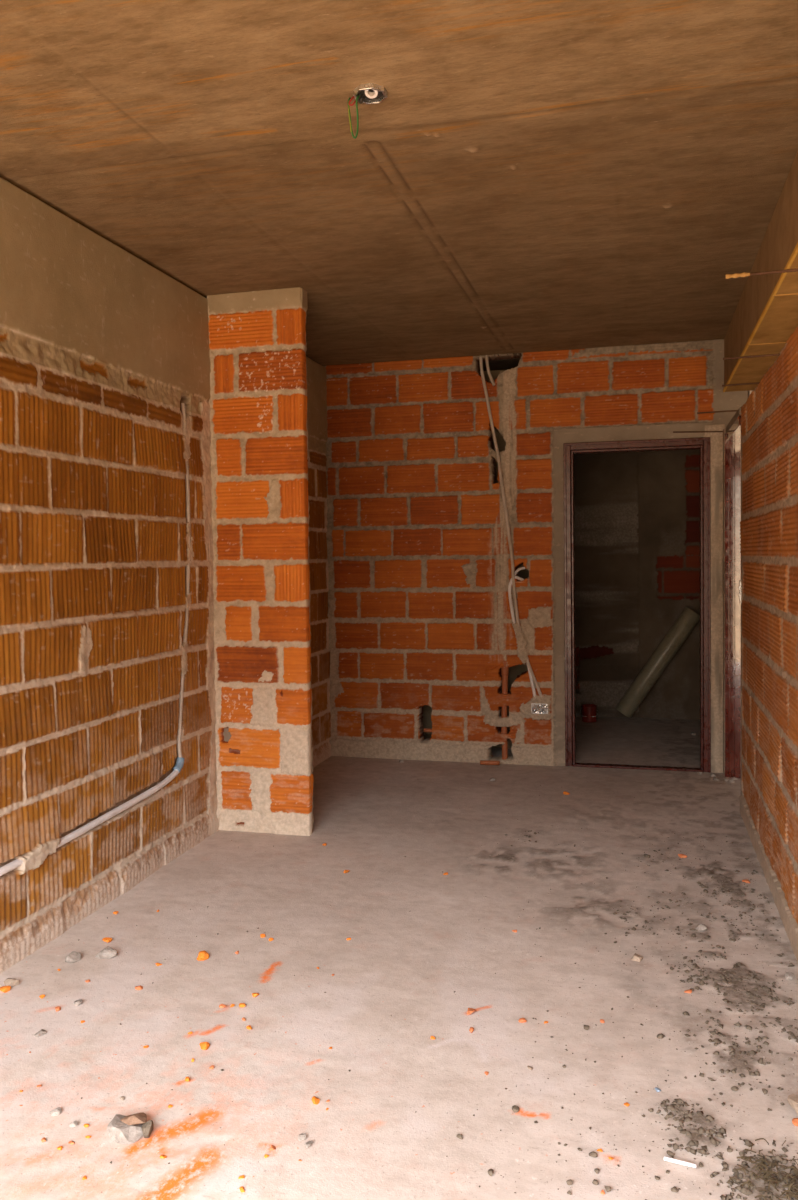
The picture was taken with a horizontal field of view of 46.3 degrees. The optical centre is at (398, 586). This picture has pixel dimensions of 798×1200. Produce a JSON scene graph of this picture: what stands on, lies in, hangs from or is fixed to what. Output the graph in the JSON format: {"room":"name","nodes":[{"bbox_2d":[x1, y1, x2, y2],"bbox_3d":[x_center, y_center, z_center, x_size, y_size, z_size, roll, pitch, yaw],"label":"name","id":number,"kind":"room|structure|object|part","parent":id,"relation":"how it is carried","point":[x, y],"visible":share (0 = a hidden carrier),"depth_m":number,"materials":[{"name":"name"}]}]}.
{"room":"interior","nodes":[
{"label":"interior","id":0,"kind":"room"},
{"bbox_2d":[0,177,330,972],"bbox_3d":[-1.315,-0.047,3.275,0.173,2.645,6.382,0,2,15],"label":"wall","id":1,"kind":"structure","parent":0,"point":[101,349],"depth_m":3.60,"materials":[{"name":"brown brick"}]},
{"bbox_2d":[0,757,184,875],"bbox_3d":[-1.219,0.880,3.367,0.038,0.149,1.845,0,2,15],"label":"conduit","id":2,"kind":"object","parent":1,"relation":"attached to","point":[179,764],"visible":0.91,"depth_m":3.67,"materials":[{"name":"white plastic"}]},
{"bbox_2d":[177,403,190,757],"bbox_3d":[-0.990,-0.029,4.279,0.028,1.626,0.151,0,2,15],"label":"conduit","id":3,"kind":"object","parent":1,"relation":"attached to","point":[179,751],"visible":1,"depth_m":4.30,"materials":[{"name":"grey plastic"}]},
{"bbox_2d":[207,287,313,835],"bbox_3d":[-0.671,-0.096,4.532,0.490,2.625,0.101,0,2,15],"label":"brick pillar","id":4,"kind":"structure","parent":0,"point":[260,516],"depth_m":4.50,"materials":[{"name":"orange brick"}]},
{"bbox_2d":[0,716,797,1199],"bbox_3d":[1.653,1.323,3.572,6.000,0.256,8.750,0,2,15],"label":"floor","id":5,"kind":"structure","parent":0,"point":[285,1059],"depth_m":2.81,"materials":[{"name":"concrete"}]},
{"bbox_2d":[0,986,10,992],"bbox_3d":[-1.230,1.252,2.904,0.034,0.014,0.034,0,2,30],"label":"chip","id":6,"kind":"object","parent":5,"relation":"on","point":[4,989],"visible":1,"depth_m":2.90,"materials":[{"name":"orange brick"}]},
{"bbox_2d":[4,978,18,986],"bbox_3d":[-1.228,1.248,2.946,0.052,0.020,0.038,1,2,38],"label":"lump","id":7,"kind":"object","parent":5,"relation":"on","point":[11,982],"visible":0.99,"depth_m":2.94,"materials":[{"name":"beige stone"}]},
{"bbox_2d":[34,1029,46,1036],"bbox_3d":[-1.011,1.259,2.634,0.022,0.013,0.036,0,2,29],"label":"lump","id":8,"kind":"object","parent":5,"relation":"on","point":[42,1031],"visible":1,"depth_m":2.63,"materials":[{"name":"white concrete"}]},
{"bbox_2d":[50,1107,61,1115],"bbox_3d":[-0.829,1.270,2.257,0.024,0.012,0.027,0,2,15],"label":"lump","id":9,"kind":"object","parent":5,"relation":"on","point":[57,1111],"visible":1,"depth_m":2.25,"materials":[{"name":"white concrete"}]},
{"bbox_2d":[65,951,80,962],"bbox_3d":[-1.087,1.236,3.119,0.045,0.029,0.062,0,2,15],"label":"lump","id":10,"kind":"object","parent":5,"relation":"on","point":[74,956],"visible":1,"depth_m":3.11,"materials":[{"name":"grey stone"}]},
{"bbox_2d":[69,1121,77,1127],"bbox_3d":[-0.768,1.272,2.209,0.018,0.010,0.020,0,2,15],"label":"lump","id":11,"kind":"object","parent":5,"relation":"on","point":[74,1123],"visible":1,"depth_m":2.20,"materials":[{"name":"white concrete"}]},
{"bbox_2d":[74,999,82,1005],"bbox_3d":[-0.966,1.252,2.809,0.027,0.014,0.026,0,2,15],"label":"lump","id":12,"kind":"object","parent":5,"relation":"on","point":[77,1002],"visible":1,"depth_m":2.80,"materials":[{"name":"white stone"}]},
{"bbox_2d":[95,946,116,958],"bbox_3d":[-0.984,1.233,3.149,0.076,0.030,0.055,0,2,15],"label":"lump","id":13,"kind":"object","parent":5,"relation":"on","point":[107,952],"visible":1,"depth_m":3.13,"materials":[{"name":"white concrete"}]},
{"bbox_2d":[102,937,111,942],"bbox_3d":[-1.021,1.238,3.271,0.040,0.013,0.025,1,2,34],"label":"chip","id":14,"kind":"object","parent":5,"relation":"on","point":[107,939],"visible":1,"depth_m":3.27,"materials":[{"name":"orange brick"}]},
{"bbox_2d":[107,1112,152,1144],"bbox_3d":[-0.625,1.258,2.181,0.110,0.036,0.095,0,2,15],"label":"rubble piece","id":15,"kind":"object","parent":5,"relation":"on","point":[122,1129],"visible":1,"depth_m":2.16,"materials":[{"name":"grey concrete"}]},
{"bbox_2d":[135,985,142,989],"bbox_3d":[-0.809,1.250,2.908,0.023,0.009,0.024,0,2,15],"label":"chip","id":16,"kind":"object","parent":5,"relation":"on","point":[140,987],"visible":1,"depth_m":2.90,"materials":[{"name":"orange brick"}]},
{"bbox_2d":[197,950,208,960],"bbox_3d":[-0.655,1.235,3.125,0.052,0.021,0.042,-2,2,-41],"label":"chip","id":17,"kind":"object","parent":5,"relation":"on","point":[203,955],"visible":1,"depth_m":3.12,"materials":[{"name":"orange brick"}]},
{"bbox_2d":[199,1042,209,1049],"bbox_3d":[-0.532,1.256,2.554,0.029,0.012,0.031,-1,2,-10],"label":"chip","id":18,"kind":"object","parent":5,"relation":"on","point":[203,1045],"visible":1,"depth_m":2.55,"materials":[{"name":"orange brick"}]},
{"bbox_2d":[298,1133,306,1140],"bbox_3d":[-0.223,1.268,2.148,0.021,0.009,0.017,-1,2,-20],"label":"lump","id":19,"kind":"object","parent":5,"relation":"on","point":[302,1136],"visible":1,"depth_m":2.15,"materials":[{"name":"white concrete"}]},
{"bbox_2d":[305,1141,312,1147],"bbox_3d":[-0.205,1.269,2.122,0.014,0.008,0.028,0,2,15],"label":"lump","id":20,"kind":"object","parent":5,"relation":"on","point":[309,1143],"visible":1,"depth_m":2.12,"materials":[{"name":"white concrete"}]},
{"bbox_2d":[311,1096,319,1104],"bbox_3d":[-0.205,1.261,2.293,0.019,0.011,0.030,-2,2,-32],"label":"chip","id":21,"kind":"object","parent":5,"relation":"on","point":[315,1100],"visible":1,"depth_m":2.29,"materials":[{"name":"orange brick"}]},
{"bbox_2d":[5,775,797,1199],"bbox_3d":[0.205,1.212,3.705,2.436,0.024,4.204,0,2,15],"label":"mortar grit","id":22,"kind":"object","parent":5,"relation":"on","point":[770,1159],"visible":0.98,"depth_m":2.50,"materials":[{"name":"grey concrete"}]},
{"bbox_2d":[467,1008,474,1014],"bbox_3d":[0.210,1.243,2.728,0.024,0.009,0.036,0,2,15],"label":"chip","id":23,"kind":"object","parent":5,"relation":"on","point":[470,1010],"visible":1,"depth_m":2.72,"materials":[{"name":"orange brick"}]},
{"bbox_2d":[480,760,499,764],"bbox_3d":[0.575,1.116,5.899,0.123,0.032,0.028,0,2,16],"label":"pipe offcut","id":24,"kind":"object","parent":5,"relation":"on","point":[482,762],"visible":1,"depth_m":5.89,"materials":[{"name":"plastic"}]},
{"bbox_2d":[488,1169,492,1175],"bbox_3d":[0.198,1.267,2.020,0.013,0.009,0.020,0,2,15],"label":"pebble","id":25,"kind":"object","parent":5,"relation":"on","point":[490,1171],"visible":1,"depth_m":2.01,"materials":[{"name":"grey stone"}]},
{"bbox_2d":[512,1105,518,1112],"bbox_3d":[0.281,1.258,2.248,0.018,0.008,0.018,-2,2,-41],"label":"pebble","id":26,"kind":"object","parent":5,"relation":"on","point":[515,1108],"visible":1,"depth_m":2.24,"materials":[{"name":"grey stone"}]},
{"bbox_2d":[518,1018,525,1022],"bbox_3d":[0.353,1.243,2.672,0.023,0.009,0.017,-1,2,-3],"label":"chip","id":27,"kind":"object","parent":5,"relation":"on","point":[521,1020],"visible":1,"depth_m":2.67,"materials":[{"name":"orange brick"}]},
{"bbox_2d":[566,1179,572,1184],"bbox_3d":[0.363,1.267,1.985,0.014,0.007,0.014,-1,2,-19],"label":"crumb","id":28,"kind":"object","parent":5,"relation":"on","point":[569,1182],"visible":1,"depth_m":1.98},
{"bbox_2d":[580,704,597,722],"bbox_3d":[1.514,1.012,7.432,0.136,0.129,0.118,0,2,15],"label":"can","id":29,"kind":"object","parent":5,"relation":"on","point":[588,715],"visible":1,"depth_m":7.38,"materials":[{"name":"red metal"}]},
{"bbox_2d":[589,1151,597,1157],"bbox_3d":[0.431,1.262,2.072,0.020,0.010,0.013,0,2,15],"label":"crumb","id":30,"kind":"object","parent":5,"relation":"on","point":[592,1154],"visible":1,"depth_m":2.07,"materials":[{"name":"grey concrete"}]},
{"bbox_2d":[604,1186,611,1191],"bbox_3d":[0.439,1.265,1.962,0.015,0.010,0.015,0,2,15],"label":"crumb","id":31,"kind":"object","parent":5,"relation":"on","point":[607,1188],"visible":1,"depth_m":1.96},
{"bbox_2d":[631,953,642,961],"bbox_3d":[0.785,1.222,3.077,0.034,0.016,0.036,1,2,34],"label":"lump","id":32,"kind":"object","parent":5,"relation":"on","point":[636,957],"visible":1,"depth_m":3.06,"materials":[{"name":"beige concrete"}]},
{"bbox_2d":[615,607,699,717],"bbox_3d":[2.056,0.608,7.408,0.664,0.888,0.142,0,2,11],"label":"drain pipe","id":33,"kind":"object","parent":5,"relation":"on","point":[688,619],"visible":0.93,"depth_m":7.36,"materials":[{"name":"grey plastic"}]},
{"bbox_2d":[657,1033,663,1038],"bbox_3d":[0.721,1.242,2.579,0.019,0.010,0.018,-3,3,-45],"label":"crumb","id":34,"kind":"object","parent":5,"relation":"on","point":[659,1036],"visible":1,"depth_m":2.57,"materials":[{"name":"grey stone"}]},
{"bbox_2d":[666,1150,674,1155],"bbox_3d":[0.604,1.260,2.075,0.018,0.009,0.016,0,2,15],"label":"crumb","id":35,"kind":"object","parent":5,"relation":"on","point":[669,1152],"visible":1,"depth_m":2.07,"materials":[{"name":"grey stone"}]},
{"bbox_2d":[671,1186,678,1191],"bbox_3d":[0.578,1.265,1.957,0.013,0.007,0.014,-2,2,-27],"label":"crumb","id":36,"kind":"object","parent":5,"relation":"on","point":[674,1189],"visible":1,"depth_m":1.96,"materials":[{"name":"beige concrete"}]},
{"bbox_2d":[664,1156,695,1167],"bbox_3d":[0.613,1.258,2.038,0.068,0.008,0.008,0,2,24],"label":"stick","id":37,"kind":"object","parent":5,"relation":"on","point":[668,1159],"visible":1,"depth_m":2.04,"materials":[{"name":"white plastic"}]},
{"bbox_2d":[695,924,706,930],"bbox_3d":[1.068,1.208,3.301,0.038,0.022,0.029,1,3,43],"label":"lump","id":38,"kind":"object","parent":5,"relation":"on","point":[700,927],"visible":1,"depth_m":3.30,"materials":[{"name":"grey stone"}]},
{"bbox_2d":[731,1086,738,1090],"bbox_3d":[0.835,1.249,2.320,0.020,0.010,0.012,0,2,15],"label":"crumb","id":39,"kind":"object","parent":5,"relation":"on","point":[734,1088],"visible":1,"depth_m":2.32,"materials":[{"name":"grey concrete"}]},
{"bbox_2d":[728,1138,797,1199],"bbox_3d":[0.820,1.248,1.954,0.252,0.030,0.294,0,2,15],"label":"clump","id":40,"kind":"object","parent":5,"relation":"on","point":[792,1194],"visible":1,"depth_m":1.98,"materials":[{"name":"grey soil"}]},
{"bbox_2d":[785,972,795,979],"bbox_3d":[1.227,1.222,2.925,0.031,0.015,0.040,0,2,28],"label":"lump","id":41,"kind":"object","parent":5,"relation":"on","point":[789,975],"visible":1,"depth_m":2.92,"materials":[{"name":"grey concrete"}]},
{"bbox_2d":[787,1094,797,1125],"bbox_3d":[0.960,1.234,2.195,0.083,0.046,0.085,0,2,15],"label":"rubble piece","id":42,"kind":"object","parent":5,"relation":"on","point":[792,1099],"visible":1,"depth_m":2.20,"materials":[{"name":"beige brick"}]},
{"bbox_2d":[0,0,797,370],"bbox_3d":[1.620,-1.497,3.481,6.000,0.210,8.750,0,2,15],"label":"ceiling","id":43,"kind":"structure","parent":0,"point":[529,175],"depth_m":2.94,"materials":[{"name":"concrete"}]},
{"bbox_2d":[347,83,386,138],"bbox_3d":[-0.081,-1.298,2.550,0.094,0.141,0.087,-2,2,-30],"label":"ceiling box","id":44,"kind":"object","parent":43,"relation":"attached to","point":[370,93],"visible":0.98,"depth_m":2.55,"materials":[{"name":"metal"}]},
{"bbox_3d":[-0.078,-1.348,2.550,0.082,0.001,0.082,0,2,15],"label":"plate","id":45,"kind":"part","parent":44,"relation":"part of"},
{"bbox_2d":[485,355,495,385],"bbox_3d":[0.574,-1.376,5.924,0.035,0.219,0.091,-2,2,-35],"label":"conduit","id":46,"kind":"object","parent":43,"relation":"hanging from","point":[486,356],"visible":0.99,"depth_m":5.91,"materials":[{"name":"grey plastic"}]},
{"bbox_2d":[422,370,528,747],"bbox_3d":[0.165,-0.175,6.340,1.660,2.645,0.500,0,2,15],"label":"wall holes","id":47,"kind":"structure","parent":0,"point":[516,670],"depth_m":6.41,"materials":[{"name":"concrete"}]},
{"bbox_2d":[323,339,747,772],"bbox_3d":[0.784,-0.160,5.961,2.711,2.625,0.166,0,2,15],"label":"wall","id":48,"kind":"structure","parent":0,"point":[419,614],"depth_m":6.01,"materials":[{"name":"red brick"}]},
{"bbox_2d":[424,728,431,731],"bbox_3d":[0.196,0.948,6.135,0.065,0.026,0.026,0,2,15],"label":"pipe","id":49,"kind":"object","parent":48,"relation":"attached to","point":[425,729],"visible":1,"depth_m":6.13,"materials":[{"name":"plastic"}]},
{"bbox_2d":[501,660,508,759],"bbox_3d":[0.687,0.799,6.008,0.050,0.669,0.060,-2,2,-33],"label":"drain pipe","id":50,"kind":"object","parent":48,"relation":"attached to","point":[504,671],"visible":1,"depth_m":6.00,"materials":[{"name":"plastic"}]},
{"bbox_2d":[501,660,508,675],"bbox_3d":[0.683,0.520,5.999,0.050,0.110,0.060,-2,2,-34],"label":"pipe","id":51,"kind":"object","parent":50,"relation":"attached to","point":[504,671],"depth_m":5.98,"materials":[{"name":"plastic"}]},
{"bbox_2d":[479,355,541,696],"bbox_3d":[0.710,-0.383,5.922,0.402,2.222,0.057,0,2,18],"label":"conduit","id":52,"kind":"object","parent":48,"relation":"attached to","point":[480,358],"visible":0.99,"depth_m":5.91,"materials":[{"name":"grey plastic"}]},
{"bbox_2d":[514,567,524,575],"bbox_3d":[0.765,-0.095,5.945,0.077,0.058,0.021,-1,2,-6],"label":"conduit","id":53,"kind":"object","parent":48,"relation":"attached to","point":[520,568],"visible":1,"depth_m":5.94,"materials":[{"name":"white plastic"}]},
{"bbox_2d":[508,576,535,695],"bbox_3d":[0.789,0.329,5.941,0.179,0.794,0.070,0,2,15],"label":"conduit","id":54,"kind":"object","parent":48,"relation":"attached to","point":[516,577],"visible":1,"depth_m":5.92,"materials":[{"name":"white plastic"}]},
{"bbox_2d":[531,703,547,713],"bbox_3d":[0.892,0.775,5.916,0.104,0.064,0.034,0,2,15],"label":"outlet box","id":55,"kind":"object","parent":48,"relation":"attached to","point":[543,708],"visible":1,"depth_m":5.91,"materials":[{"name":"metal"}]},
{"bbox_2d":[563,437,710,772],"bbox_3d":[1.474,0.123,5.801,0.870,2.034,0.148,0,2,15],"label":"door frame","id":56,"kind":"structure","parent":48,"relation":"in","point":[703,444],"depth_m":5.74,"materials":[{"name":"red metal"}]},
{"bbox_2d":[723,151,797,391],"bbox_3d":[1.306,-1.217,2.503,0.325,0.339,6.282,0,2,15],"label":"beam","id":57,"kind":"structure","parent":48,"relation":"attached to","point":[765,316],"depth_m":3.87,"materials":[{"name":"yellow wood"}]},
{"bbox_2d":[574,449,699,719],"bbox_3d":[1.961,-0.226,7.571,2.600,2.625,0.112,0,2,15],"label":"wall","id":58,"kind":"structure","parent":0,"point":[637,514],"depth_m":7.54,"materials":[{"name":"grey paint"}]},
{"bbox_2d":[739,327,797,960],"bbox_3d":[1.115,0.226,2.159,0.100,2.095,5.420,0,2,15],"label":"wall","id":59,"kind":"structure","parent":0,"point":[768,798],"depth_m":3.68,"materials":[{"name":"orange brick"}]},
{"bbox_2d":[723,407,740,772],"bbox_3d":[1.929,0.105,5.252,0.142,2.075,0.942,0,2,15],"label":"trim","id":60,"kind":"structure","parent":59,"relation":"attached to","point":[738,413],"depth_m":5.57,"materials":[{"name":"dark red painted steel"}]},
{"bbox_2d":[673,431,722,432],"bbox_3d":[1.814,-0.927,5.610,0.319,0.019,0.009,0,2,15],"label":"rod","id":61,"kind":"object","parent":60,"relation":"on","point":[673,431],"visible":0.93,"depth_m":5.62,"materials":[{"name":"metal"}]},
{"bbox_2d":[697,410,737,413],"bbox_3d":[1.742,-0.930,4.969,0.296,0.012,0.019,0,2,18],"label":"rod","id":62,"kind":"object","parent":60,"relation":"on","point":[727,410],"visible":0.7,"depth_m":4.98,"materials":[{"name":"metal"}]},
{"bbox_2d":[724,416,741,777],"bbox_3d":[1.906,0.128,5.166,0.137,2.035,0.802,0,2,15],"label":"door","id":63,"kind":"structure","parent":59,"relation":"in","point":[732,439],"depth_m":5.49,"materials":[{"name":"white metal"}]},
{"bbox_3d":[1.755,0.029,4.805,0.011,0.120,0.024,0,2,15],"label":"strike plate","id":64,"kind":"part","parent":63,"relation":"part of","materials":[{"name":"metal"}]},
{"bbox_2d":[722,382,759,386],"bbox_3d":[1.564,-0.902,4.160,0.234,0.012,0.012,0,2,15],"label":"rod","id":65,"kind":"object","parent":59,"relation":"on","point":[754,382],"visible":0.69,"depth_m":4.17,"materials":[{"name":"metal"}]},
{"bbox_2d":[723,353,779,359],"bbox_3d":[1.387,-0.880,3.568,0.282,0.012,0.021,0,2,19],"label":"rod","id":66,"kind":"object","parent":59,"relation":"on","point":[778,354],"visible":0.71,"depth_m":3.58,"materials":[{"name":"metal"}]},
{"bbox_2d":[725,268,797,278],"bbox_3d":[1.062,-0.840,2.483,0.366,0.014,0.017,0,2,16],"label":"rod","id":67,"kind":"object","parent":59,"relation":"on","point":[744,274],"visible":1,"depth_m":2.51,"materials":[{"name":"metal"}]}
]}

